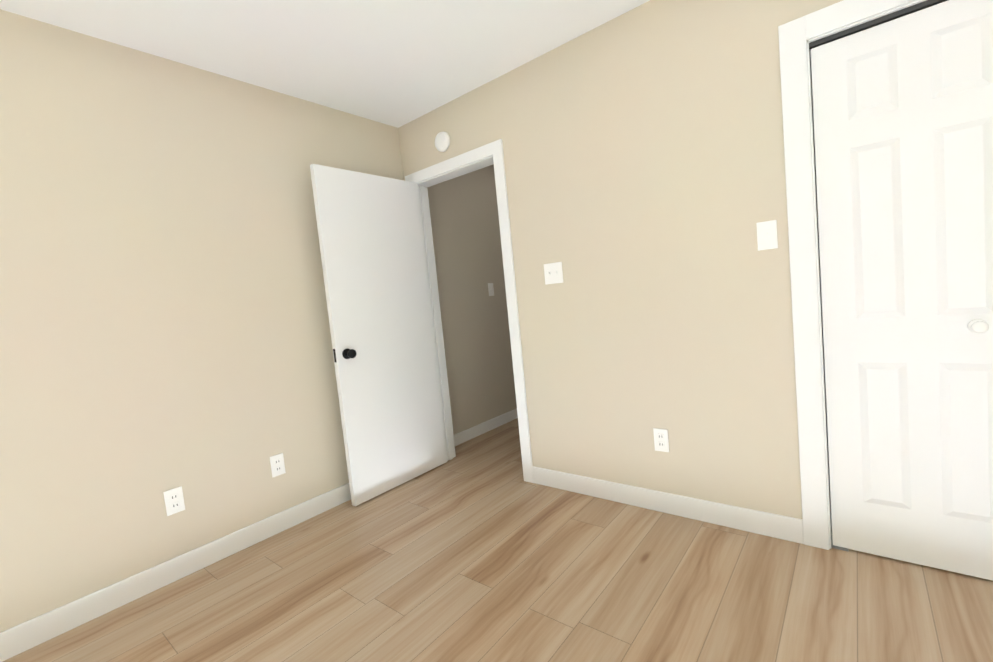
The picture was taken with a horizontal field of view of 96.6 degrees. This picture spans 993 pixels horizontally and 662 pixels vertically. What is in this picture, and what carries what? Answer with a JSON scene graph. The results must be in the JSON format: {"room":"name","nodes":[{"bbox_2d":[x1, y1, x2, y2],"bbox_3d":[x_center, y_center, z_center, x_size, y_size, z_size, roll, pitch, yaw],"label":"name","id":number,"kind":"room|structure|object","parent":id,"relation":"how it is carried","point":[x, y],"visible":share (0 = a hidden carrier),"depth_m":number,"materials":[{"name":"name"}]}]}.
{"room":"empty bedroom","nodes":[
{"label":"empty bedroom","id":0,"kind":"room"},
{"bbox_2d":[0,9,403,632],"bbox_3d":[-1.962,0.008,1.648,0.120,2.440,4.250,-2,5,39],"label":"wall","id":1,"kind":"structure","parent":0,"point":[164,321],"depth_m":2.02,"materials":[{"name":"beige paint"}]},
{"bbox_2d":[163,486,184,515],"bbox_3d":[-1.505,0.795,2.068,0.008,0.116,0.072,-2,5,39],"label":"electrical outlet","id":2,"kind":"object","parent":1,"relation":"attached to","point":[174,500],"visible":1,"depth_m":2.06,"materials":[{"name":"white plastic"}]},
{"bbox_2d":[0,483,350,661],"bbox_3d":[-1.204,1.055,2.420,0.014,0.105,2.355,-2,5,39],"label":"baseboard","id":3,"kind":"structure","parent":1,"relation":"attached to","point":[27,635],"depth_m":1.99,"materials":[{"name":"white wood"}]},
{"bbox_2d":[270,453,285,477],"bbox_3d":[-1.205,0.739,2.438,0.008,0.116,0.072,-2,5,39],"label":"electrical outlet","id":4,"kind":"object","parent":1,"relation":"attached to","point":[277,465],"visible":1,"depth_m":2.43,"materials":[{"name":"white plastic"}]},
{"bbox_2d":[0,0,649,127],"bbox_3d":[-0.579,-1.421,1.996,7.065,0.080,6.850,-2,5,39],"label":"ceiling","id":5,"kind":"structure","parent":0,"point":[397,63],"depth_m":2.09,"materials":[{"name":"white paint"}]},
{"bbox_2d":[427,164,516,434],"bbox_3d":[0.165,-0.395,4.394,0.120,2.440,2.500,-2,5,39],"label":"wall","id":6,"kind":"structure","parent":0,"point":[464,216],"depth_m":3.81,"materials":[{"name":"beige paint"}]},
{"bbox_2d":[454,408,517,445],"bbox_3d":[0.293,0.777,4.388,0.013,0.090,2.380,-2,5,39],"label":"baseboard","id":7,"kind":"structure","parent":6,"relation":"attached to","point":[479,429],"depth_m":3.87,"materials":[{"name":"white wood"}]},
{"bbox_2d":[488,283,493,295],"bbox_3d":[-0.046,-0.379,4.028,0.016,0.116,0.072,-2,5,39],"label":"light switch","id":8,"kind":"object","parent":6,"relation":"attached to","point":[491,289],"visible":1,"depth_m":4.02,"materials":[{"name":"white plastic"}]},
{"bbox_2d":[3,418,992,661],"bbox_3d":[-0.337,1.066,2.174,7.065,0.050,6.850,-2,5,39],"label":"floor","id":9,"kind":"structure","parent":0,"point":[478,549],"depth_m":1.73,"materials":[{"name":"brown wood"}]},
{"bbox_2d":[398,0,842,518],"bbox_3d":[1.095,-0.311,1.952,4.485,2.440,0.120,-2,5,39],"label":"wall","id":10,"kind":"structure","parent":0,"point":[643,152],"depth_m":2.13,"materials":[{"name":"beige paint"}]},
{"bbox_2d":[310,164,446,505],"bbox_3d":[-0.713,0.007,2.881,0.167,2.010,0.776,-2,5,39],"label":"hall door","id":11,"kind":"structure","parent":10,"relation":"in","point":[371,240],"depth_m":2.81,"materials":[{"name":"white wood"}]},
{"bbox_2d":[435,132,449,151],"bbox_3d":[-0.359,-1.239,2.893,0.124,0.124,0.033,-2,5,39],"label":"smoke detector","id":12,"kind":"object","parent":10,"relation":"attached to","point":[442,141],"visible":0.96,"depth_m":2.88,"materials":[{"name":"white plastic"}]},
{"bbox_2d":[405,139,532,482],"bbox_3d":[-0.167,-0.088,3.010,0.880,2.090,0.152,-2,5,39],"label":"door frame","id":13,"kind":"structure","parent":10,"relation":"attached to","point":[494,149],"depth_m":2.77,"materials":[{"name":"white wood"}]},
{"bbox_2d":[544,262,562,284],"bbox_3d":[0.318,-0.325,2.492,0.118,0.116,0.016,-2,5,39],"label":"light switch","id":14,"kind":"object","parent":10,"relation":"attached to","point":[553,273],"visible":1,"depth_m":2.49,"materials":[{"name":"white plastic"}]},
{"bbox_2d":[653,428,668,451],"bbox_3d":[0.825,0.547,2.217,0.072,0.116,0.008,-2,5,39],"label":"electrical outlet","id":15,"kind":"object","parent":10,"relation":"attached to","point":[661,441],"visible":1,"depth_m":2.21,"materials":[{"name":"white plastic"}]},
{"bbox_2d":[532,466,803,543],"bbox_3d":[0.763,0.871,2.312,1.385,0.105,0.014,-2,5,39],"label":"baseboard","id":16,"kind":"structure","parent":10,"relation":"attached to","point":[787,528],"depth_m":2.18,"materials":[{"name":"white wood"}]},
{"bbox_2d":[756,220,777,250],"bbox_3d":[1.119,-0.396,1.831,0.072,0.116,0.016,-2,5,39],"label":"light switch","id":17,"kind":"object","parent":10,"relation":"attached to","point":[767,238],"visible":1,"depth_m":1.83,"materials":[{"name":"white plastic"}]},
{"bbox_2d":[778,0,947,551],"bbox_3d":[1.766,-0.133,1.433,1.190,2.030,0.120,-2,5,39],"label":"door frame","id":18,"kind":"structure","parent":10,"relation":"attached to","point":[892,14],"depth_m":1.71,"materials":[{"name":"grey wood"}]},
{"bbox_2d":[811,0,992,579],"bbox_3d":[1.514,-0.103,1.577,0.571,1.982,0.082,-2,5,39],"label":"closet door","id":19,"kind":"structure","parent":10,"relation":"in","point":[903,119],"depth_m":1.60,"materials":[{"name":"white wood"}]}
]}

